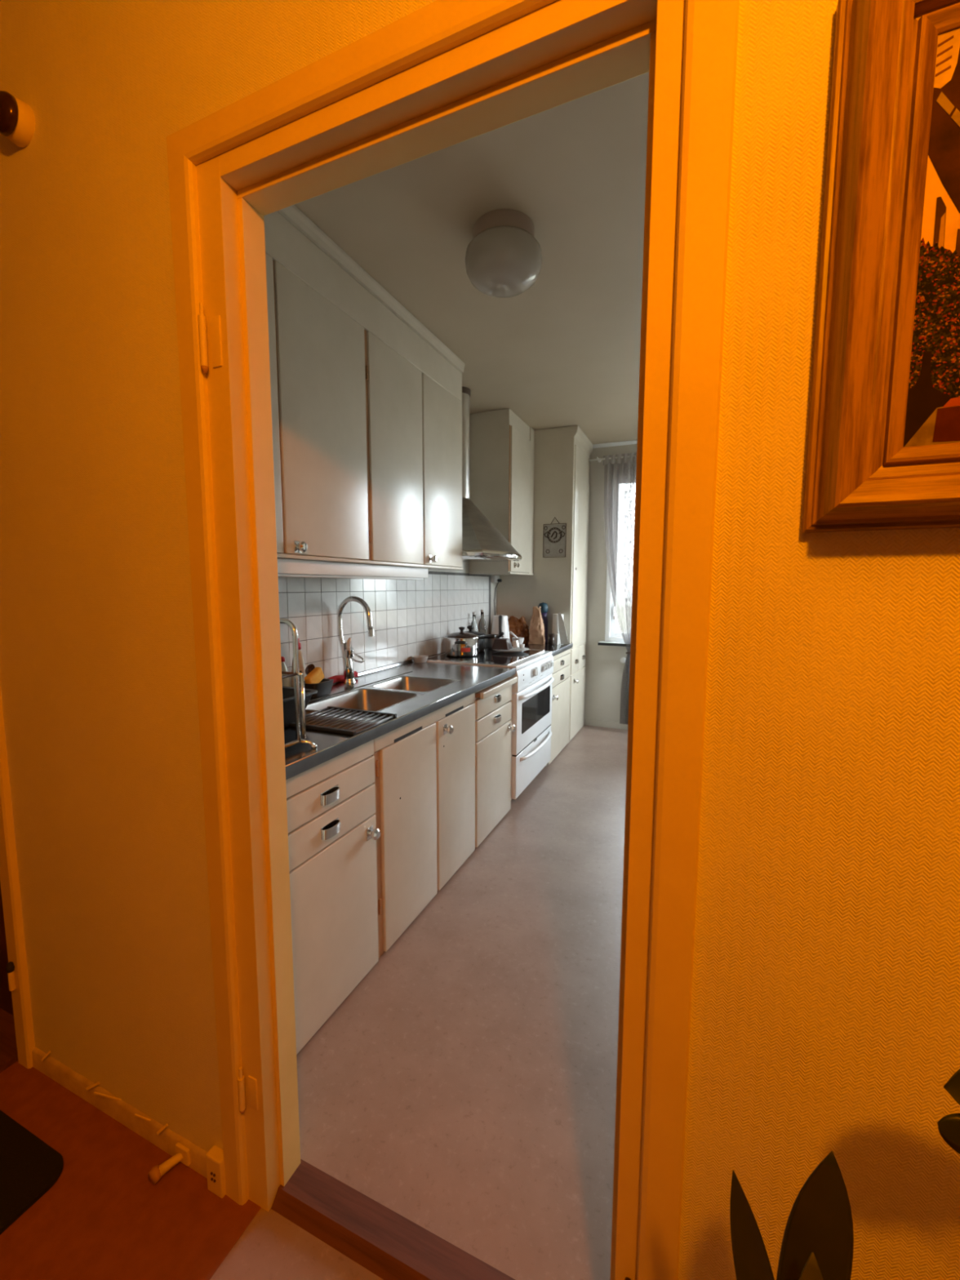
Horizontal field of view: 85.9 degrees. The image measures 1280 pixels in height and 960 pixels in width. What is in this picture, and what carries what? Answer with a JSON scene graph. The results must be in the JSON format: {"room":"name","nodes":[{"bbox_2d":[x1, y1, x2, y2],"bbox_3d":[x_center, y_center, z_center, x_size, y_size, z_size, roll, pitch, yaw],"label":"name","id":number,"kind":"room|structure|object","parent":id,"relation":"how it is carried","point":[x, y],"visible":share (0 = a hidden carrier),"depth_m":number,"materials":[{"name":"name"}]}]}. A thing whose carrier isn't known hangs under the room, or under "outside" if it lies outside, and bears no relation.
{"room":"home hallway","nodes":[
{"label":"home hallway","id":0,"kind":"room"},
{"bbox_2d":[0,724,627,1279],"bbox_3d":[-0.018,1.195,1.736,4.100,0.102,6.930,3,6,23],"label":"floor","id":1,"kind":"structure","parent":0,"point":[465,1086],"depth_m":1.32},
{"bbox_2d":[0,1110,63,1235],"bbox_3d":[-1.379,1.214,0.995,0.688,0.010,0.692,3,6,23],"label":"door mat","id":2,"kind":"object","parent":1,"relation":"on","point":[29,1167],"visible":1,"depth_m":1.16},
{"bbox_2d":[285,739,380,1054],"bbox_3d":[-0.748,0.743,1.643,0.697,0.817,0.546,3,6,23],"label":"base cabinet","id":3,"kind":"object","parent":1,"relation":"on","point":[333,833],"visible":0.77,"depth_m":1.55,"materials":[{"name":"paint"}]},
{"bbox_2d":[371,693,475,958],"bbox_3d":[-0.473,0.678,2.274,0.697,0.817,0.834,3,6,23],"label":"base cabinet","id":4,"kind":"object","parent":1,"relation":"on","point":[424,782],"visible":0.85,"depth_m":2.05,"materials":[{"name":"paint"}]},
{"bbox_2d":[284,658,515,779],"bbox_3d":[-0.484,0.306,2.229,0.678,0.173,1.908,3,6,23],"label":"countertop","id":5,"kind":"structure","parent":4,"relation":"on","point":[411,691],"depth_m":2.29,"materials":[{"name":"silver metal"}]},
{"bbox_2d":[280,656,290,687],"bbox_3d":[-0.811,0.156,2.121,0.060,0.179,0.060,3,6,23],"label":"spray bottle","id":6,"kind":"object","parent":5,"relation":"on","point":[286,681],"visible":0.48,"depth_m":2.10,"materials":[{"name":"beige plastic"}]},
{"bbox_2d":[280,617,316,748],"bbox_3d":[-0.766,0.126,1.470,0.540,0.374,0.253,3,6,23],"label":"dish rack","id":7,"kind":"object","parent":5,"relation":"on","point":[296,673],"visible":0.3,"depth_m":1.47,"materials":[{"name":"silver metal"}]},
{"bbox_2d":[290,638,306,687],"bbox_3d":[-0.786,0.112,2.237,0.076,0.243,0.060,3,6,23],"label":"soap bottle","id":8,"kind":"object","parent":5,"relation":"on","point":[302,668],"visible":0.37,"depth_m":2.22,"materials":[{"name":"beige plastic"}]},
{"bbox_2d":[282,686,317,728],"bbox_3d":[-0.746,0.233,1.731,0.315,0.107,0.265,3,6,23],"label":"tub","id":9,"kind":"object","parent":5,"relation":"on","point":[288,693],"visible":0.17,"depth_m":1.72,"materials":[{"name":"black plastic"}]},
{"bbox_2d":[299,678,333,697],"bbox_3d":[-0.702,0.204,2.210,0.105,0.058,0.130,3,6,23],"label":"sink caddy","id":10,"kind":"object","parent":5,"relation":"on","point":[324,686],"visible":0.61,"depth_m":2.17,"materials":[{"name":"black plastic"}]},
{"bbox_2d":[305,663,315,675],"bbox_3d":[-0.723,0.160,2.199,0.022,0.119,0.062,3,6,23],"label":"dish brush","id":11,"kind":"object","parent":10,"relation":"in","point":[309,668],"visible":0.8,"depth_m":2.19,"materials":[{"name":"brown wood"}]},
{"bbox_2d":[303,666,324,684],"bbox_3d":[-0.700,0.160,2.183,0.032,0.084,0.100,3,6,23],"label":"sponge","id":12,"kind":"object","parent":10,"relation":"in","point":[316,675],"visible":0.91,"depth_m":2.17,"materials":[{"name":"yellow plastic"}]},
{"bbox_2d":[328,671,358,683],"bbox_3d":[-0.674,0.184,2.535,0.034,0.038,0.200,3,6,23],"label":"cloth","id":13,"kind":"object","parent":5,"relation":"on","point":[336,678],"visible":0.56,"depth_m":2.50,"materials":[{"name":"red fabric"}]},
{"bbox_2d":[289,706,396,734],"bbox_3d":[-0.485,0.275,1.793,0.302,0.011,0.253,3,6,23],"label":"drying mat","id":14,"kind":"object","parent":5,"relation":"on","point":[330,709],"visible":0.86,"depth_m":1.79,"materials":[{"name":"grey"}]},
{"bbox_2d":[337,595,374,683],"bbox_3d":[-0.594,0.001,2.458,0.224,0.418,0.062,5,8,38],"label":"tap","id":15,"kind":"object","parent":5,"relation":"on","point":[347,651],"visible":1,"depth_m":2.48,"materials":[{"name":"silver metal"}]},
{"bbox_2d":[305,687,423,716],"bbox_3d":[-0.479,0.326,2.121,0.335,0.157,0.440,3,6,23],"label":"sink","id":16,"kind":"object","parent":5,"relation":"in","point":[370,699],"depth_m":2.29,"materials":[{"name":"silver metal"}]},
{"bbox_2d":[364,675,460,693],"bbox_3d":[-0.317,0.287,2.495,0.335,0.157,0.340,3,6,23],"label":"sink","id":17,"kind":"object","parent":5,"relation":"in","point":[407,683],"depth_m":2.62,"materials":[{"name":"silver metal"}]},
{"bbox_2d":[411,655,427,662],"bbox_3d":[-0.368,0.118,3.174,0.104,0.037,0.104,3,6,23],"label":"dish","id":18,"kind":"object","parent":5,"relation":"on","point":[416,659],"visible":1,"depth_m":3.14,"materials":[{"name":"beige ceramic"}]},
{"bbox_2d":[426,648,554,799],"bbox_3d":[0.089,0.528,3.482,0.711,0.866,0.776,3,6,23],"label":"stove","id":19,"kind":"object","parent":1,"relation":"on","point":[531,695],"visible":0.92,"depth_m":3.25,"materials":[{"name":"white metal"}]},
{"bbox_2d":[444,626,479,657],"bbox_3d":[-0.119,0.006,3.399,0.236,0.190,0.288,3,6,23],"label":"saucepan","id":20,"kind":"object","parent":19,"relation":"on","point":[458,644],"visible":1,"depth_m":3.31,"materials":[{"name":"silver metal"}]},
{"bbox_2d":[463,625,496,652],"bbox_3d":[-0.047,-0.006,3.568,0.220,0.179,0.375,-2,6,-16],"label":"saucepan","id":21,"kind":"object","parent":19,"relation":"on","point":[482,636],"visible":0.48,"depth_m":3.58,"materials":[{"name":"black metal"}]},
{"bbox_2d":[426,648,552,670],"bbox_3d":[0.063,0.112,3.450,0.653,0.030,0.776,3,6,23],"label":"cooktop","id":22,"kind":"object","parent":19,"relation":"in","point":[529,659],"depth_m":3.27,"materials":[{"name":"black glass"}]},
{"bbox_2d":[484,631,504,648],"bbox_3d":[0.127,-0.004,3.789,0.214,0.130,0.148,5,8,40],"label":"saucepan","id":23,"kind":"object","parent":19,"relation":"on","point":[488,642],"visible":0.46,"depth_m":3.75,"materials":[{"name":"metal"}]},
{"bbox_2d":[492,646,528,653],"bbox_3d":[0.212,0.070,3.606,0.260,0.020,0.260,3,6,23],"label":"dinner plate","id":24,"kind":"object","parent":19,"relation":"on","point":[516,650],"visible":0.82,"depth_m":3.59,"materials":[{"name":"white ceramic"}]},
{"bbox_2d":[491,638,512,649],"bbox_3d":[0.156,0.027,3.604,0.125,0.068,0.100,3,6,23],"label":"carton","id":25,"kind":"object","parent":24,"relation":"on","point":[499,643],"visible":1,"depth_m":3.57,"materials":[{"name":"brown cardboard"}]},
{"bbox_2d":[511,640,519,648],"bbox_3d":[0.250,0.029,3.602,0.041,0.052,0.044,3,6,23],"label":"cup","id":26,"kind":"object","parent":24,"relation":"on","point":[515,643],"visible":1,"depth_m":3.58,"materials":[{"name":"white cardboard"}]},
{"bbox_2d":[519,644,524,648],"bbox_3d":[0.296,0.044,3.633,0.036,0.030,0.036,3,6,23],"label":"egg cup","id":27,"kind":"object","parent":24,"relation":"on","point":[522,646],"visible":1,"depth_m":3.62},
{"bbox_2d":[474,675,517,847],"bbox_3d":[-0.203,0.613,2.897,0.697,0.817,0.528,3,6,23],"label":"base cabinet","id":28,"kind":"object","parent":1,"relation":"on","point":[494,727],"visible":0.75,"depth_m":2.73,"materials":[{"name":"paint"}]},
{"bbox_2d":[497,425,593,742],"bbox_3d":[0.591,-0.455,4.627,0.697,2.585,0.627,3,6,23],"label":"tall cabinet","id":29,"kind":"object","parent":1,"relation":"on","point":[562,455],"visible":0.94,"depth_m":4.29,"materials":[{"name":"beige paint"}]},
{"bbox_2d":[542,516,566,557],"bbox_3d":[0.611,-0.842,4.226,0.191,0.326,0.012,3,6,23],"label":"ornament","id":30,"kind":"object","parent":29,"relation":"hanging from","point":[554,535],"visible":1,"depth_m":4.23,"materials":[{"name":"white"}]},
{"bbox_2d":[545,648,570,766],"bbox_3d":[0.340,0.485,4.146,0.697,0.815,0.624,3,6,23],"label":"base cabinet","id":31,"kind":"object","parent":1,"relation":"on","point":[562,661],"visible":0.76,"depth_m":4.02,"materials":[{"name":"paint"}]},
{"bbox_2d":[511,642,573,656],"bbox_3d":[0.332,0.058,4.103,0.675,0.036,0.624,3,6,23],"label":"countertop","id":32,"kind":"structure","parent":31,"relation":"on","point":[556,649],"depth_m":3.99,"materials":[{"name":"silver metal"}]},
{"bbox_2d":[478,608,486,635],"bbox_3d":[0.018,-0.100,4.073,0.066,0.284,0.066,3,6,23],"label":"glass bottle","id":33,"kind":"object","parent":32,"relation":"on","point":[482,624],"visible":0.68,"depth_m":4.05,"materials":[{"name":"clear"}]},
{"bbox_2d":[491,614,510,639],"bbox_3d":[0.160,-0.084,4.144,0.160,0.238,0.171,5,8,42],"label":"kettle","id":34,"kind":"object","parent":32,"relation":"on","point":[500,623],"visible":0.62,"depth_m":4.09,"materials":[{"name":"silver metal"}]},
{"bbox_2d":[511,636,524,644],"bbox_3d":[0.297,0.014,4.034,0.094,0.067,0.094,3,6,23],"label":"cup","id":35,"kind":"object","parent":32,"relation":"on","point":[520,639],"visible":0.48,"depth_m":4.00,"materials":[{"name":"white ceramic"}]},
{"bbox_2d":[509,631,518,638],"bbox_3d":[0.275,-0.025,4.030,0.098,0.093,0.022,-1,6,-13],"label":"pestle","id":36,"kind":"object","parent":35,"relation":"in","point":[510,632],"visible":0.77,"depth_m":4.02,"materials":[{"name":"white ceramic"}]},
{"bbox_2d":[507,615,528,643],"bbox_3d":[0.287,-0.092,4.311,0.262,0.219,0.206,3,6,23],"label":"snack bag","id":37,"kind":"object","parent":32,"relation":"on","point":[518,627],"visible":0.67,"depth_m":4.24,"materials":[{"name":"brown plastic"}]},
{"bbox_2d":[528,606,545,644],"bbox_3d":[0.462,-0.122,4.190,0.132,0.305,0.113,3,6,23],"label":"paper bag","id":38,"kind":"object","parent":32,"relation":"on","point":[536,630],"visible":1,"depth_m":4.16,"materials":[{"name":"brown paper"}]},
{"bbox_2d":[537,602,547,643],"bbox_3d":[0.521,-0.144,4.277,0.084,0.332,0.084,3,6,23],"label":"bottle","id":39,"kind":"object","parent":32,"relation":"on","point":[544,609],"visible":0.64,"depth_m":4.24,"materials":[{"name":"purple"}]},
{"bbox_2d":[548,633,555,644],"bbox_3d":[0.572,-0.005,4.132,0.052,0.085,0.052,3,6,23],"label":"drinking glass","id":40,"kind":"object","parent":32,"relation":"on","point":[551,637],"visible":1,"depth_m":4.11,"materials":[{"name":"brown"}]},
{"bbox_2d":[555,633,558,644],"bbox_3d":[0.620,-0.006,4.133,0.020,0.088,0.020,3,6,23],"label":"candle","id":41,"kind":"object","parent":32,"relation":"on","point":[557,634],"visible":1,"depth_m":4.13,"materials":[{"name":"white wax"}]},
{"bbox_2d":[552,612,568,644],"bbox_3d":[0.664,-0.098,4.208,0.153,0.256,0.102,3,6,23],"label":"paper roll","id":42,"kind":"object","parent":32,"relation":"on","point":[558,627],"visible":0.88,"depth_m":4.17,"materials":[{"name":"white paper"}]},
{"bbox_2d":[729,1151,853,1279],"bbox_3d":[0.305,0.847,0.459,0.224,0.860,0.224,3,6,23],"label":"snake plant","id":43,"kind":"object","parent":1,"relation":"on","point":[818,1240],"visible":1,"depth_m":0.44,"materials":[{"name":"green plant"}]},
{"bbox_2d":[937,1068,959,1154],"bbox_3d":[0.504,0.768,0.408,0.278,1.029,0.210,3,6,23],"label":"rubber plant","id":44,"kind":"object","parent":1,"relation":"on","point":[948,1126],"visible":1,"depth_m":0.42,"materials":[{"name":"green plant"}]},
{"bbox_3d":[1.809,0.525,4.515,1.097,0.663,0.044,3,6,23],"label":"radiator","id":45,"kind":"object","parent":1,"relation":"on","visible":0},
{"bbox_2d":[620,657,626,662],"bbox_3d":[1.306,0.180,4.693,0.052,0.052,0.088,3,6,23],"label":"radiator valve","id":46,"kind":"object","parent":45,"relation":"attached to","point":[623,660],"visible":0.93,"depth_m":4.65,"materials":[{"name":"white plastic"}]},
{"bbox_2d":[278,561,497,687],"bbox_3d":[-0.438,-0.313,3.234,0.088,2.588,4.043,3,6,23],"label":"wall","id":47,"kind":"structure","parent":0,"point":[411,618],"depth_m":2.88,"materials":[{"name":"tile"}]},
{"bbox_2d":[263,204,464,569],"bbox_3d":[-0.623,-0.912,2.174,0.366,1.171,1.968,3,6,23],"label":"upper cabinet","id":48,"kind":"object","parent":47,"relation":"attached to","point":[366,400],"visible":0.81,"depth_m":2.07,"materials":[{"name":"beige paint"}]},
{"bbox_2d":[277,558,428,579],"bbox_3d":[-0.638,-0.277,2.039,0.116,0.062,1.570,3,6,23],"label":"light","id":49,"kind":"object","parent":48,"relation":"attached to","point":[286,567],"visible":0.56,"depth_m":2.10,"materials":[{"name":"white plastic"}]},
{"bbox_2d":[277,573,423,579],"bbox_3d":[-0.635,-0.252,2.041,0.083,0.010,1.510,3,6,23],"label":"diffuser","id":50,"kind":"object","parent":49,"relation":"attached to","point":[380,576],"depth_m":2.23,"materials":[{"name":"white plastic"}]},
{"bbox_2d":[462,386,521,562],"bbox_3d":[-0.010,-1.078,3.370,0.533,1.089,0.704,3,6,23],"label":"hood","id":51,"kind":"object","parent":47,"relation":"attached to","point":[482,541],"visible":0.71,"depth_m":3.29,"materials":[{"name":"metal"}]},
{"bbox_2d":[491,575,499,582],"bbox_3d":[0.133,-0.519,4.393,0.041,0.060,0.105,3,6,23],"label":"wall socket","id":52,"kind":"object","parent":47,"relation":"attached to","point":[494,578],"visible":0.87,"depth_m":4.35,"materials":[{"name":"white plastic"}]},
{"bbox_2d":[493,578,502,615],"bbox_3d":[0.146,-0.261,4.352,0.043,0.507,0.081,4,7,33],"label":"power cord","id":53,"kind":"object","parent":47,"relation":"hanging from","point":[498,580],"visible":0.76,"depth_m":4.33,"materials":[{"name":"black plastic"}]},
{"bbox_2d":[469,408,534,575],"bbox_3d":[0.202,-1.106,4.066,0.370,1.175,0.574,3,6,23],"label":"upper cabinet","id":54,"kind":"object","parent":47,"relation":"attached to","point":[502,445],"visible":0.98,"depth_m":3.82,"materials":[{"name":"beige paint"}]},
{"bbox_2d":[294,71,648,444],"bbox_3d":[0.845,-1.595,2.598,3.075,0.100,4.143,3,6,23],"label":"ceiling","id":55,"kind":"structure","parent":0,"point":[563,351],"depth_m":1.95,"materials":[{"name":"paint"}]},
{"bbox_2d":[465,208,542,297],"bbox_3d":[0.085,-1.373,1.860,0.278,0.192,0.278,3,6,23],"label":"ceiling lamp","id":56,"kind":"object","parent":55,"relation":"attached to","point":[504,255],"visible":1,"depth_m":1.77,"materials":[{"name":"white glass"}]},
{"bbox_2d":[470,612,478,631],"bbox_3d":[-0.046,-0.081,3.960,0.066,0.270,0.066,3,6,23],"label":"glass bottle","id":57,"kind":"object","parent":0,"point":[473,623],"visible":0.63,"depth_m":3.94,"materials":[{"name":"clear"}]},
{"bbox_2d":[0,0,959,1279],"bbox_3d":[-0.300,-0.073,0.941,3.900,2.588,0.081,3,6,23],"label":"wall","id":58,"kind":"structure","parent":0,"point":[825,1010],"depth_m":0.72,"materials":[{"name":"paint"}]},
{"bbox_2d":[0,1008,17,1072],"bbox_3d":[-1.544,1.152,1.552,0.560,0.020,0.130,3,6,23],"label":"trim","id":59,"kind":"structure","parent":58,"relation":"attached to","point":[8,1047],"depth_m":1.48,"materials":[{"name":"brown wood"}]},
{"bbox_2d":[0,688,35,1068],"bbox_3d":[-1.535,0.089,1.482,0.700,2.150,0.128,3,6,23],"label":"door frame","id":60,"kind":"structure","parent":58,"relation":"in","point":[15,994],"depth_m":1.38,"materials":[{"name":"paint"}]},
{"bbox_2d":[0,90,35,147],"bbox_3d":[-0.960,-1.067,1.049,0.080,0.080,0.057,3,6,23],"label":"bell","id":61,"kind":"object","parent":58,"relation":"attached to","point":[17,121],"visible":1,"depth_m":1.04,"materials":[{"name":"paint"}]},
{"bbox_2d":[31,1047,207,1178],"bbox_3d":[-0.917,1.151,1.277,0.703,0.083,0.030,3,6,23],"label":"baseboard","id":62,"kind":"structure","parent":58,"relation":"attached to","point":[149,1129],"depth_m":1.27,"materials":[{"name":"paint"}]},
{"bbox_2d":[147,1142,190,1184],"bbox_3d":[-0.700,1.178,1.162,0.082,0.047,0.036,-4,7,-32],"label":"door stop","id":63,"kind":"object","parent":58,"relation":"attached to","point":[183,1153],"visible":1,"depth_m":1.16,"materials":[{"name":"paint"}]},
{"bbox_2d":[271,1159,515,1279],"bbox_3d":[-0.101,1.210,0.999,0.709,0.025,0.091,3,6,23],"label":"threshold","id":64,"kind":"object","parent":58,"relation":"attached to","point":[378,1238],"depth_m":1.04,"materials":[{"name":"brown wood"}]},
{"bbox_2d":[166,0,739,1279],"bbox_3d":[-0.139,0.176,0.884,0.953,2.106,0.111,3,6,23],"label":"door frame","id":65,"kind":"structure","parent":58,"relation":"in","point":[445,73],"depth_m":0.75,"materials":[{"name":"paint"}]},
{"bbox_2d":[801,0,959,533],"bbox_3d":[0.710,-0.374,0.393,0.759,0.540,0.061,3,6,23],"label":"framed painting","id":66,"kind":"object","parent":58,"relation":"attached to","point":[883,452],"visible":1,"depth_m":0.51,"materials":[{"name":"brown wood"}]},
{"bbox_2d":[583,444,636,724],"bbox_3d":[1.727,-0.457,4.646,2.775,2.588,0.280,3,6,23],"label":"wall","id":67,"kind":"structure","parent":0,"point":[604,669],"depth_m":4.78,"materials":[{"name":"paint"}]},
{"bbox_2d":[585,717,627,729],"bbox_3d":[1.972,0.824,4.512,2.110,0.070,0.012,3,6,23],"label":"baseboard","id":68,"kind":"structure","parent":67,"relation":"attached to","point":[588,722],"depth_m":4.85,"materials":[{"name":"paint"}]},
{"bbox_2d":[588,455,635,462],"bbox_3d":[1.725,-1.578,4.305,1.605,0.046,0.132,3,6,23],"label":"curtain rod","id":69,"kind":"object","parent":67,"relation":"attached to","point":[599,460],"visible":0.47,"depth_m":4.53,"materials":[{"name":"white plastic"}]},
{"bbox_2d":[603,452,636,724],"bbox_3d":[1.383,-0.416,4.509,0.670,2.375,0.075,3,6,23],"label":"curtain","id":70,"kind":"object","parent":69,"relation":"hanging from","point":[620,473],"visible":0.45,"depth_m":4.53,"materials":[{"name":"fabric"}]},
{"bbox_2d":[597,561,630,646],"bbox_3d":[1.766,-0.696,4.443,1.406,1.530,0.254,3,6,23],"label":"window","id":71,"kind":"structure","parent":67,"relation":"in","point":[611,637],"depth_m":4.74,"materials":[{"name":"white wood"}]},
{"bbox_2d":[592,440,637,448],"bbox_3d":[1.969,-1.701,4.244,2.120,0.028,0.025,3,6,23],"label":"trim","id":72,"kind":"structure","parent":67,"relation":"attached to","point":[632,442],"depth_m":4.57,"materials":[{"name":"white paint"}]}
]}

